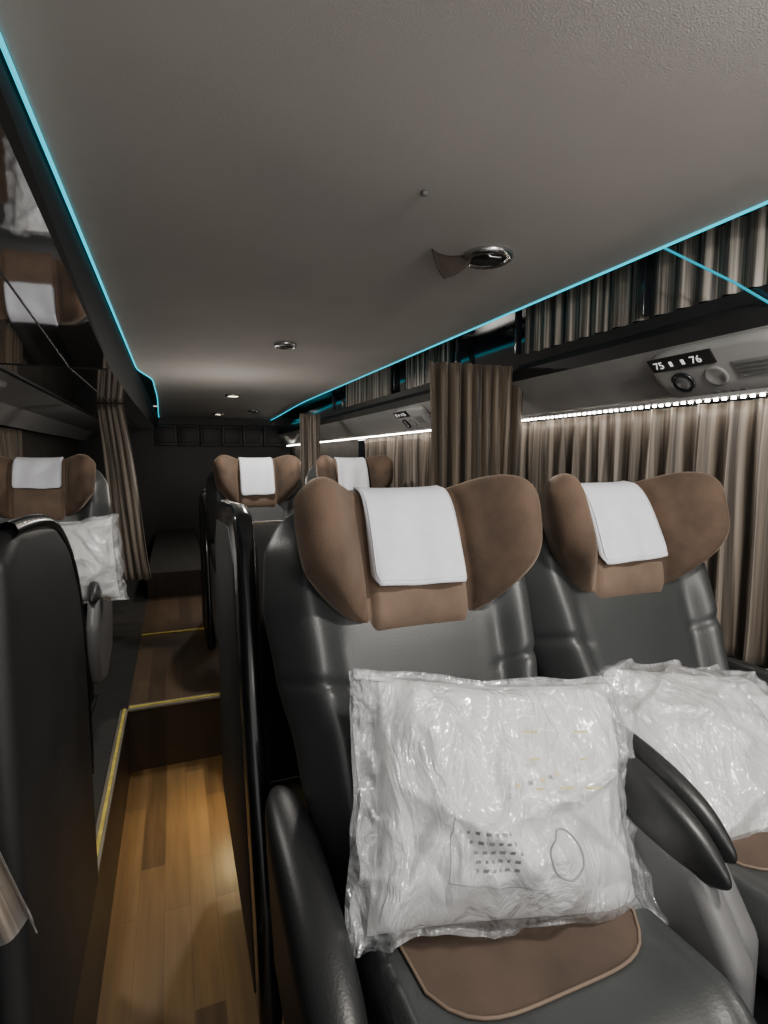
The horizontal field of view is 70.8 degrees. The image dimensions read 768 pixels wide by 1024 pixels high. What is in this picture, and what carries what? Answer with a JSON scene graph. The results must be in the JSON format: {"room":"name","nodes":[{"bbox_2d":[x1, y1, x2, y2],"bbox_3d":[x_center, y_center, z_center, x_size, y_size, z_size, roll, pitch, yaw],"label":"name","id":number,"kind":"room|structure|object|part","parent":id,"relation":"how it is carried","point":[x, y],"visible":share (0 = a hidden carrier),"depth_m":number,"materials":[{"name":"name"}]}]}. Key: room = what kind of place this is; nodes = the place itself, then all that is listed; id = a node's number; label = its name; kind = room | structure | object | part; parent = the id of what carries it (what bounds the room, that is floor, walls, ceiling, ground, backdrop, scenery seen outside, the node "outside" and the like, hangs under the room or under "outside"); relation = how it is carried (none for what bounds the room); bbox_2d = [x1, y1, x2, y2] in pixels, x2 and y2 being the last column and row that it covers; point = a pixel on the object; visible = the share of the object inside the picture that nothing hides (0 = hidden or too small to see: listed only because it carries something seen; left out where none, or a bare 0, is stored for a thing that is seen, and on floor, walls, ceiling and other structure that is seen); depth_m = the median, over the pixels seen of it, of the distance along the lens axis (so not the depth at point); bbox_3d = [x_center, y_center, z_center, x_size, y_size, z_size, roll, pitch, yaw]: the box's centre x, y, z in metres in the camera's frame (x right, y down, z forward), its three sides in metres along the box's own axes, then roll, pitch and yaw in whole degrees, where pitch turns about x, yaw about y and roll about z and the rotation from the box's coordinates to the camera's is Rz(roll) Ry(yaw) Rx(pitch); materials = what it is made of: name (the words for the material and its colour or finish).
{"room":"vehicle interior","nodes":[
{"label":"vehicle interior","id":0,"kind":"room"},
{"bbox_2d":[1,427,77,458],"bbox_3d":[-2.054,-0.002,2.433,0.001,1.720,8.400,-2,6,-21],"label":"wall","id":1,"kind":"structure","parent":0,"point":[34,445],"depth_m":4.75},
{"bbox_2d":[0,49,157,440],"bbox_3d":[-1.641,-0.629,2.531,0.887,0.350,8.400,-2,6,-21],"label":"rack","id":2,"kind":"object","parent":1,"relation":"attached to","point":[64,353],"visible":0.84,"depth_m":1.58,"materials":[{"name":"black plastic"}]},
{"bbox_2d":[0,380,6,388],"bbox_3d":[-1.649,-0.516,2.108,0.197,0.070,0.460,-2,6,-21],"label":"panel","id":3,"kind":"object","parent":2,"relation":"attached to","point":[3,384],"visible":0.85,"depth_m":2.30,"materials":[{"name":"grey plastic"}]},
{"bbox_2d":[0,427,22,458],"bbox_3d":[-1.700,0.015,1.656,0.054,0.739,4.692,-2,6,-21],"label":"window curtain","id":4,"kind":"object","parent":2,"relation":"hanging from","point":[11,446],"visible":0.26,"depth_m":3.49,"materials":[{"name":"beige fabric"}]},
{"bbox_2d":[0,852,37,945],"bbox_3d":[-0.598,0.040,0.622,0.294,1.044,0.031,-2,6,-19],"label":"curtain","id":5,"kind":"object","parent":2,"relation":"hanging from","point":[14,912],"visible":1,"depth_m":0.70,"materials":[{"name":"beige fabric"}]},
{"bbox_3d":[-1.649,-0.689,2.522,0.010,0.200,8.400,-2,6,-21],"label":"lid","id":6,"kind":"part","parent":2,"relation":"part of","materials":[{"name":"grey plastic"}]},
{"bbox_2d":[97,404,150,580],"bbox_3d":[-1.681,-0.117,3.508,0.277,1.144,0.060,-1,6,-5],"label":"curtain","id":7,"kind":"object","parent":2,"relation":"hanging from","point":[120,473],"visible":0.99,"depth_m":3.50,"materials":[{"name":"brown fabric"}]},
{"bbox_2d":[0,31,157,405],"bbox_3d":[-0.898,-0.932,2.791,2.520,0.030,8.500,-2,6,-21],"label":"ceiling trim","id":8,"kind":"structure","parent":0,"point":[147,382],"depth_m":4.33,"materials":[{"name":"black plastic"}]},
{"bbox_2d":[77,407,289,548],"bbox_3d":[-2.413,-0.435,6.777,2.510,1.720,0.001,-2,6,-21],"label":"wall","id":9,"kind":"structure","parent":0,"point":[171,480],"depth_m":6.70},
{"bbox_2d":[155,424,282,446],"bbox_3d":[-2.054,-0.962,6.823,1.552,0.260,0.067,-2,6,-21],"label":"upper cabinet","id":10,"kind":"object","parent":9,"relation":"attached to","point":[165,434],"visible":0.96,"depth_m":6.78,"materials":[{"name":"black wood"}]},
{"bbox_3d":[-2.663,-0.940,6.597,0.252,0.260,0.050,-2,6,-21],"label":"frame","id":11,"kind":"part","parent":10,"relation":"part of","materials":[{"name":"black wood"}]},
{"bbox_3d":[-2.651,-0.937,6.567,0.205,0.200,0.020,-2,6,-21],"label":"door","id":12,"kind":"part","parent":10,"relation":"part of","materials":[{"name":"black wood"}]},
{"bbox_3d":[-2.420,-0.949,6.691,0.252,0.260,0.050,-2,6,-21],"label":"frame","id":13,"kind":"part","parent":10,"relation":"part of","materials":[{"name":"black wood"}]},
{"bbox_3d":[-2.409,-0.946,6.661,0.205,0.200,0.020,-2,6,-21],"label":"door","id":14,"kind":"part","parent":10,"relation":"part of","materials":[{"name":"black wood"}]},
{"bbox_3d":[-2.178,-0.959,6.784,0.252,0.260,0.050,-2,6,-21],"label":"frame","id":15,"kind":"part","parent":10,"relation":"part of","materials":[{"name":"black wood"}]},
{"bbox_3d":[-2.166,-0.956,6.754,0.205,0.200,0.020,-2,6,-21],"label":"door","id":16,"kind":"part","parent":10,"relation":"part of","materials":[{"name":"black wood"}]},
{"bbox_3d":[-1.936,-0.968,6.878,0.252,0.260,0.050,-2,6,-21],"label":"frame","id":17,"kind":"part","parent":10,"relation":"part of","materials":[{"name":"black wood"}]},
{"bbox_3d":[-1.924,-0.965,6.848,0.205,0.200,0.020,-2,6,-21],"label":"door","id":18,"kind":"part","parent":10,"relation":"part of","materials":[{"name":"black wood"}]},
{"bbox_3d":[-1.693,-0.977,6.971,0.252,0.260,0.050,-2,6,-21],"label":"frame","id":19,"kind":"part","parent":10,"relation":"part of","materials":[{"name":"black wood"}]},
{"bbox_3d":[-1.682,-0.974,6.941,0.205,0.200,0.020,-2,6,-21],"label":"door","id":20,"kind":"part","parent":10,"relation":"part of","materials":[{"name":"black wood"}]},
{"bbox_3d":[-1.451,-0.987,7.065,0.252,0.260,0.050,-2,6,-21],"label":"frame","id":21,"kind":"part","parent":10,"relation":"part of","materials":[{"name":"black wood"}]},
{"bbox_3d":[-1.439,-0.984,7.035,0.205,0.200,0.020,-2,6,-21],"label":"door","id":22,"kind":"part","parent":10,"relation":"part of","materials":[{"name":"black wood"}]},
{"bbox_2d":[73,529,307,1023],"bbox_3d":[-0.898,0.839,2.967,2.500,0.480,8.400,-2,6,-21],"label":"floor","id":23,"kind":"structure","parent":0,"point":[167,942],"depth_m":1.94,"materials":[{"name":"brown wood"}]},
{"bbox_2d":[0,514,97,1023],"bbox_3d":[-0.766,0.503,0.610,0.652,1.058,1.352,-2,6,-23],"label":"seat","id":24,"kind":"object","parent":23,"relation":"on","point":[48,845],"visible":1,"depth_m":0.90,"materials":[{"name":"black leather"}]},
{"bbox_2d":[0,454,112,714],"bbox_3d":[-1.411,0.324,2.147,0.549,1.108,0.839,-2,6,-21],"label":"seat","id":25,"kind":"object","parent":23,"relation":"on","point":[71,490],"visible":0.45,"depth_m":2.33,"materials":[{"name":"black leather"}]},
{"bbox_3d":[-1.507,0.157,2.377,0.550,0.768,0.313,-2,6,-21],"label":"backrest","id":26,"kind":"part","parent":25,"relation":"part of","materials":[{"name":"black leather"}]},
{"bbox_2d":[84,608,86,622],"bbox_3d":[-1.396,0.491,2.124,0.426,0.161,0.480,-2,6,-21],"label":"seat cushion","id":27,"kind":"object","parent":25,"relation":"on","point":[85,609],"depth_m":2.24,"materials":[{"name":"black leather"}]},
{"bbox_3d":[-1.303,0.727,2.378,0.035,0.250,0.050,-2,6,-21],"label":"leg","id":28,"kind":"part","parent":25,"relation":"part of","materials":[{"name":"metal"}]},
{"bbox_2d":[61,517,123,600],"bbox_3d":[-1.278,0.215,2.215,0.455,0.411,0.215,0,6,4],"label":"pillow","id":29,"kind":"object","parent":25,"relation":"on","point":[91,543],"visible":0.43,"depth_m":2.19,"materials":[{"name":"plastic"}]},
{"bbox_3d":[-1.245,0.860,2.241,0.050,0.024,0.460,-2,6,-21],"label":"foot rail","id":30,"kind":"part","parent":25,"relation":"part of","materials":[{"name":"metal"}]},
{"bbox_3d":[-1.212,0.498,2.315,0.044,0.409,0.520,-2,6,-21],"label":"arm","id":31,"kind":"part","parent":25,"relation":"part of","materials":[{"name":"black leather"}]},
{"bbox_2d":[96,709,127,874],"bbox_3d":[-0.455,1.030,0.621,0.030,0.012,3.690,-2,6,-21],"label":"trim","id":32,"kind":"structure","parent":23,"relation":"on","point":[121,711],"depth_m":1.78,"materials":[{"name":"metal"}]},
{"bbox_2d":[96,708,125,858],"bbox_3d":[-0.453,1.022,0.621,0.010,0.004,3.690,-2,6,-21],"label":"edge stripe","id":33,"kind":"object","parent":32,"relation":"attached to","point":[99,837],"visible":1,"depth_m":1.77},
{"bbox_2d":[141,627,203,635],"bbox_3d":[-1.295,0.752,3.408,0.430,0.006,0.030,-2,6,-21],"label":"edge stripe","id":34,"kind":"object","parent":23,"relation":"on","point":[194,629],"visible":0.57,"depth_m":3.39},
{"bbox_2d":[128,692,219,711],"bbox_3d":[-0.913,0.849,2.429,0.430,0.012,0.045,-2,6,-21],"label":"trim","id":35,"kind":"structure","parent":23,"relation":"on","point":[214,696],"depth_m":2.41,"materials":[{"name":"metal"}]},
{"bbox_2d":[129,693,219,707],"bbox_3d":[-0.911,0.842,2.424,0.420,0.004,0.014,-2,6,-21],"label":"edge stripe","id":36,"kind":"object","parent":35,"relation":"attached to","point":[194,697],"visible":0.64,"depth_m":2.41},
{"bbox_2d":[199,455,301,649],"bbox_3d":[-0.715,0.234,3.050,0.564,1.108,1.367,-2,6,-21],"label":"seat","id":37,"kind":"object","parent":23,"relation":"on","point":[268,487],"visible":0.4,"depth_m":3.00,"materials":[{"name":"black leather"}]},
{"bbox_3d":[-1.090,0.347,3.318,0.048,0.770,0.480,-2,6,-21],"label":"shell panel","id":38,"kind":"part","parent":37,"relation":"part of","materials":[{"name":"black plastic"}]},
{"bbox_3d":[-0.861,0.449,2.803,0.044,0.409,0.520,-2,6,-21],"label":"arm","id":39,"kind":"part","parent":37,"relation":"part of","materials":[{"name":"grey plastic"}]},
{"bbox_3d":[-0.708,0.091,3.038,0.550,0.768,0.313,-2,6,-21],"label":"backrest","id":40,"kind":"part","parent":37,"relation":"part of","materials":[{"name":"black leather"}]},
{"bbox_2d":[305,455,393,491],"bbox_3d":[-0.090,0.238,3.009,0.549,1.108,0.839,-2,6,-21],"label":"seat","id":41,"kind":"object","parent":23,"relation":"on","point":[377,471],"visible":0.15,"depth_m":3.19,"materials":[{"name":"black leather"}]},
{"bbox_3d":[-0.186,0.071,3.239,0.550,0.768,0.313,-2,6,-21],"label":"backrest","id":42,"kind":"part","parent":41,"relation":"part of","materials":[{"name":"black leather"}]},
{"bbox_2d":[215,474,756,1023],"bbox_3d":[0.015,0.452,1.119,0.578,1.058,1.617,-2,6,-21],"label":"seat","id":43,"kind":"object","parent":23,"relation":"on","point":[428,582],"visible":0.7,"depth_m":0.87,"materials":[{"name":"black leather"}]},
{"bbox_3d":[-0.370,0.475,1.385,0.048,0.900,0.750,-2,6,-21],"label":"shell panel","id":44,"kind":"part","parent":43,"relation":"part of","materials":[{"name":"black plastic"}]},
{"bbox_3d":[-0.102,0.697,0.752,0.044,0.324,0.520,-2,6,-21],"label":"arm","id":45,"kind":"part","parent":43,"relation":"part of","materials":[{"name":"black leather"}]},
{"bbox_3d":[0.064,0.326,1.020,0.550,0.707,0.362,-2,6,-21],"label":"backrest","id":46,"kind":"part","parent":43,"relation":"part of","materials":[{"name":"black leather"}]},
{"bbox_3d":[0.166,0.563,0.778,0.340,0.020,0.300,-2,6,-21],"label":"cushion panel","id":47,"kind":"part","parent":43,"relation":"part of","materials":[{"name":"fabric"}]},
{"bbox_2d":[347,671,659,956],"bbox_3d":[0.177,0.423,0.795,0.504,0.388,0.255,-2,6,-16],"label":"pillow","id":48,"kind":"object","parent":43,"relation":"on","point":[493,803],"visible":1,"depth_m":0.74,"materials":[{"name":"fabric"}]},
{"bbox_2d":[467,831,523,873],"bbox_3d":[0.140,0.426,0.681,0.056,0.054,0.047,-2,6,-21],"label":"print","id":49,"kind":"object","parent":48,"relation":"on","point":[488,852],"depth_m":0.69},
{"bbox_2d":[516,730,602,881],"bbox_3d":[0.247,0.394,0.745,0.146,0.144,0.119,-2,6,-21],"label":"print","id":50,"kind":"object","parent":48,"relation":"attached to","point":[559,773],"depth_m":0.75},
{"bbox_2d":[335,882,756,1023],"bbox_3d":[0.184,0.629,0.738,0.426,0.161,0.480,-2,6,-21],"label":"seat cushion","id":51,"kind":"object","parent":43,"relation":"on","point":[640,965],"depth_m":0.67,"materials":[{"name":"black leather"}]},
{"bbox_3d":[0.368,0.636,0.929,0.044,0.409,0.520,-2,6,-21],"label":"arm","id":52,"kind":"part","parent":43,"relation":"part of","materials":[{"name":"black leather"}]},
{"bbox_2d":[524,472,767,1023],"bbox_3d":[0.645,0.463,1.007,0.549,1.058,0.891,-2,6,-21],"label":"seat","id":53,"kind":"object","parent":23,"relation":"on","point":[619,573],"visible":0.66,"depth_m":1.17,"materials":[{"name":"black leather"}]},
{"bbox_3d":[0.549,0.304,1.240,0.550,0.707,0.362,-2,6,-21],"label":"backrest","id":54,"kind":"part","parent":53,"relation":"part of","materials":[{"name":"black leather"}]},
{"bbox_3d":[0.596,0.474,1.135,0.250,0.261,0.093,-2,6,-21],"label":"lumbar panel","id":55,"kind":"part","parent":53,"relation":"part of","materials":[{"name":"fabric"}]},
{"bbox_2d":[599,659,767,837],"bbox_3d":[0.669,0.482,1.067,0.533,0.335,0.336,-1,6,-14],"label":"pillow","id":56,"kind":"object","parent":53,"relation":"on","point":[713,730],"visible":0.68,"depth_m":1.02,"materials":[{"name":"plastic"}]},
{"bbox_3d":[0.406,0.631,0.976,0.044,0.409,0.520,-2,6,-21],"label":"arm","id":57,"kind":"part","parent":53,"relation":"part of","materials":[{"name":"grey plastic"}]},
{"bbox_2d":[727,863,767,980],"bbox_3d":[0.670,0.608,0.958,0.426,0.161,0.480,-2,6,-21],"label":"seat cushion","id":58,"kind":"object","parent":53,"relation":"on","point":[751,879],"depth_m":0.78,"materials":[{"name":"black leather"}]},
{"bbox_3d":[0.651,0.541,0.998,0.340,0.020,0.300,-2,6,-21],"label":"cushion panel","id":59,"kind":"part","parent":53,"relation":"part of","materials":[{"name":"fabric"}]},
{"bbox_3d":[0.662,0.725,0.988,0.420,0.050,0.420,-2,6,-21],"label":"frame","id":60,"kind":"part","parent":53,"relation":"part of","materials":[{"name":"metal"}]},
{"bbox_2d":[0,0,767,419],"bbox_3d":[-0.617,-0.817,2.912,1.376,0.064,8.400,-2,6,-21],"label":"ceiling","id":61,"kind":"structure","parent":0,"point":[239,178],"depth_m":0.99,"materials":[{"name":"paint"}]},
{"bbox_2d":[0,32,158,416],"bbox_3d":[-1.223,-0.782,2.652,0.080,0.058,8.350,-2,6,-21],"label":"strip light","id":62,"kind":"object","parent":61,"relation":"attached to","point":[3,47],"visible":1,"depth_m":0.98,"materials":[{"name":"blue plastic"}]},
{"bbox_2d":[225,394,240,397],"bbox_3d":[-1.333,-1.029,4.767,0.139,0.027,0.139,-2,6,-21],"label":"recessed light","id":63,"kind":"object","parent":61,"relation":"in","point":[227,395],"depth_m":4.73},
{"bbox_2d":[247,410,259,412],"bbox_3d":[-1.450,-1.124,6.006,0.139,0.027,0.139,-2,6,-21],"label":"recessed light","id":64,"kind":"object","parent":61,"relation":"in","point":[252,411],"depth_m":5.96,"materials":[{"name":"silver metal"}]},
{"bbox_2d":[274,341,296,349],"bbox_3d":[-0.482,-0.817,2.641,0.109,0.027,0.109,-2,6,-21],"label":"recessed light","id":65,"kind":"object","parent":61,"relation":"in","point":[284,345],"depth_m":2.61,"materials":[{"name":"silver metal"}]},
{"bbox_2d":[421,190,427,196],"bbox_3d":[0.085,-0.666,1.131,0.016,0.009,0.016,-2,6,-21],"label":"cap","id":66,"kind":"object","parent":61,"relation":"attached to","point":[424,193],"depth_m":1.13,"materials":[{"name":"grey plastic"}]},
{"bbox_2d":[431,249,472,278],"bbox_3d":[0.180,-0.667,1.467,0.123,0.070,0.048,-2,6,-21],"label":"flap","id":67,"kind":"object","parent":61,"relation":"attached to","point":[448,266],"visible":0.94,"depth_m":1.48,"materials":[{"name":"grey plastic"}]},
{"bbox_2d":[462,245,513,269],"bbox_3d":[0.285,-0.698,1.486,0.139,0.035,0.139,-2,6,-21],"label":"recessed light","id":68,"kind":"object","parent":61,"relation":"in","point":[489,256],"depth_m":1.46,"materials":[{"name":"silver metal"}]},
{"bbox_2d":[290,395,767,460],"bbox_3d":[0.267,-0.091,3.329,0.001,1.720,8.400,-2,6,-21],"label":"wall","id":69,"kind":"structure","parent":0,"point":[343,448],"depth_m":4.94,"materials":[{"name":"grey plastic"}]},
{"bbox_2d":[278,204,767,444],"bbox_3d":[0.148,-0.711,3.220,0.256,0.445,8.400,-2,6,-21],"label":"rack","id":70,"kind":"object","parent":69,"relation":"attached to","point":[607,368],"visible":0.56,"depth_m":1.90,"materials":[{"name":"black plastic"}]},
{"bbox_2d":[300,414,319,486],"bbox_3d":[-0.572,-0.189,4.231,0.161,1.144,0.043,-2,6,-21],"label":"curtain","id":71,"kind":"object","parent":70,"relation":"hanging from","point":[309,423],"visible":0.38,"depth_m":4.19,"materials":[{"name":"brown fabric"}]},
{"bbox_2d":[393,405,430,429],"bbox_3d":[0.183,-0.557,3.196,0.137,0.135,0.410,-2,6,-21],"label":"panel","id":72,"kind":"object","parent":70,"relation":"attached to","point":[413,417],"visible":0.96,"depth_m":3.14,"materials":[{"name":"white plastic"}]},
{"bbox_2d":[413,415,426,422],"bbox_3d":[0.207,-0.532,3.099,0.040,0.040,0.110,-2,6,-21],"label":"vent","id":73,"kind":"object","parent":72,"relation":"attached to","point":[418,418],"depth_m":3.09,"materials":[{"name":"grey plastic"}]},
{"bbox_2d":[429,361,522,487],"bbox_3d":[0.373,-0.022,2.178,0.437,1.119,0.086,-2,6,-21],"label":"curtain","id":74,"kind":"object","parent":70,"relation":"hanging from","point":[476,409],"visible":0.41,"depth_m":2.12,"materials":[{"name":"brown fabric"}]},
{"bbox_2d":[272,200,767,419],"bbox_3d":[0.037,-0.831,3.138,0.008,0.058,8.350,-2,6,-21],"label":"strip light","id":75,"kind":"object","parent":70,"relation":"attached to","point":[765,202],"visible":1,"depth_m":1.60,"materials":[{"name":"blue plastic"}]},
{"bbox_3d":[0.115,-0.647,3.214,0.003,0.040,8.400,-2,6,-21],"label":"panel","id":76,"kind":"part","parent":70,"relation":"part of","materials":[{"name":"grey plastic"}]},
{"bbox_3d":[0.177,-0.563,3.247,0.132,0.135,8.400,-2,6,-21],"label":"panel","id":77,"kind":"part","parent":70,"relation":"part of","materials":[{"name":"grey plastic"}]},
{"bbox_3d":[0.130,-0.683,3.216,0.035,0.030,8.400,-2,6,-21],"label":"panel","id":78,"kind":"part","parent":70,"relation":"part of","materials":[{"name":"black plastic"}]},
{"bbox_3d":[0.148,-0.716,3.220,0.005,0.035,8.400,-2,6,-21],"label":"panel","id":79,"kind":"part","parent":70,"relation":"part of","materials":[{"name":"black plastic"}]},
{"bbox_2d":[291,388,767,444],"bbox_3d":[0.225,-0.483,3.165,0.018,0.010,7.600,-2,6,-21],"label":"channel","id":80,"kind":"object","parent":70,"relation":"attached to","point":[761,390],"visible":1,"depth_m":1.69,"materials":[{"name":"white plastic"}]},
{"bbox_2d":[288,393,764,445],"bbox_3d":[0.162,-0.488,3.316,0.008,0.006,7.734,-2,6,-21],"label":"chips","id":81,"kind":"object","parent":80,"relation":"attached to","point":[761,394],"visible":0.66,"depth_m":1.79,"materials":[{"name":"white plastic"}]},
{"bbox_3d":[0.253,-0.496,3.283,0.030,0.005,8.400,-2,6,-21],"label":"panel","id":82,"kind":"part","parent":70,"relation":"part of","materials":[{"name":"grey plastic"}]},
{"bbox_2d":[346,206,767,406],"bbox_3d":[0.452,-0.757,2.472,0.024,0.185,4.200,-2,6,-21],"label":"valance","id":83,"kind":"object","parent":70,"relation":"attached to","point":[737,250],"visible":0.91,"depth_m":1.65,"materials":[{"name":"brown fabric"}]},
{"bbox_2d":[365,398,767,669],"bbox_3d":[0.546,-0.046,2.468,0.074,0.699,3.799,-2,6,-21],"label":"window curtain","id":84,"kind":"object","parent":70,"relation":"hanging from","point":[728,442],"visible":0.3,"depth_m":1.52,"materials":[{"name":"beige fabric"}]},
{"bbox_2d":[647,328,767,397],"bbox_3d":[0.881,-0.379,1.405,0.137,0.135,0.410,-2,6,-21],"label":"panel","id":85,"kind":"object","parent":70,"relation":"attached to","point":[739,361],"visible":1,"depth_m":1.39,"materials":[{"name":"white plastic"}]},
{"bbox_2d":[731,355,767,377],"bbox_3d":[0.905,-0.354,1.309,0.040,0.040,0.110,-2,6,-21],"label":"vent","id":86,"kind":"object","parent":85,"relation":"attached to","point":[742,366],"depth_m":1.32,"materials":[{"name":"grey plastic"}]},
{"bbox_2d":[358,396,767,660],"bbox_3d":[0.622,-0.038,2.394,0.008,0.720,4.600,-2,6,-21],"label":"window","id":87,"kind":"structure","parent":69,"relation":"in","point":[361,442],"depth_m":1.91,"materials":[{"name":"clear glass"}]}
]}

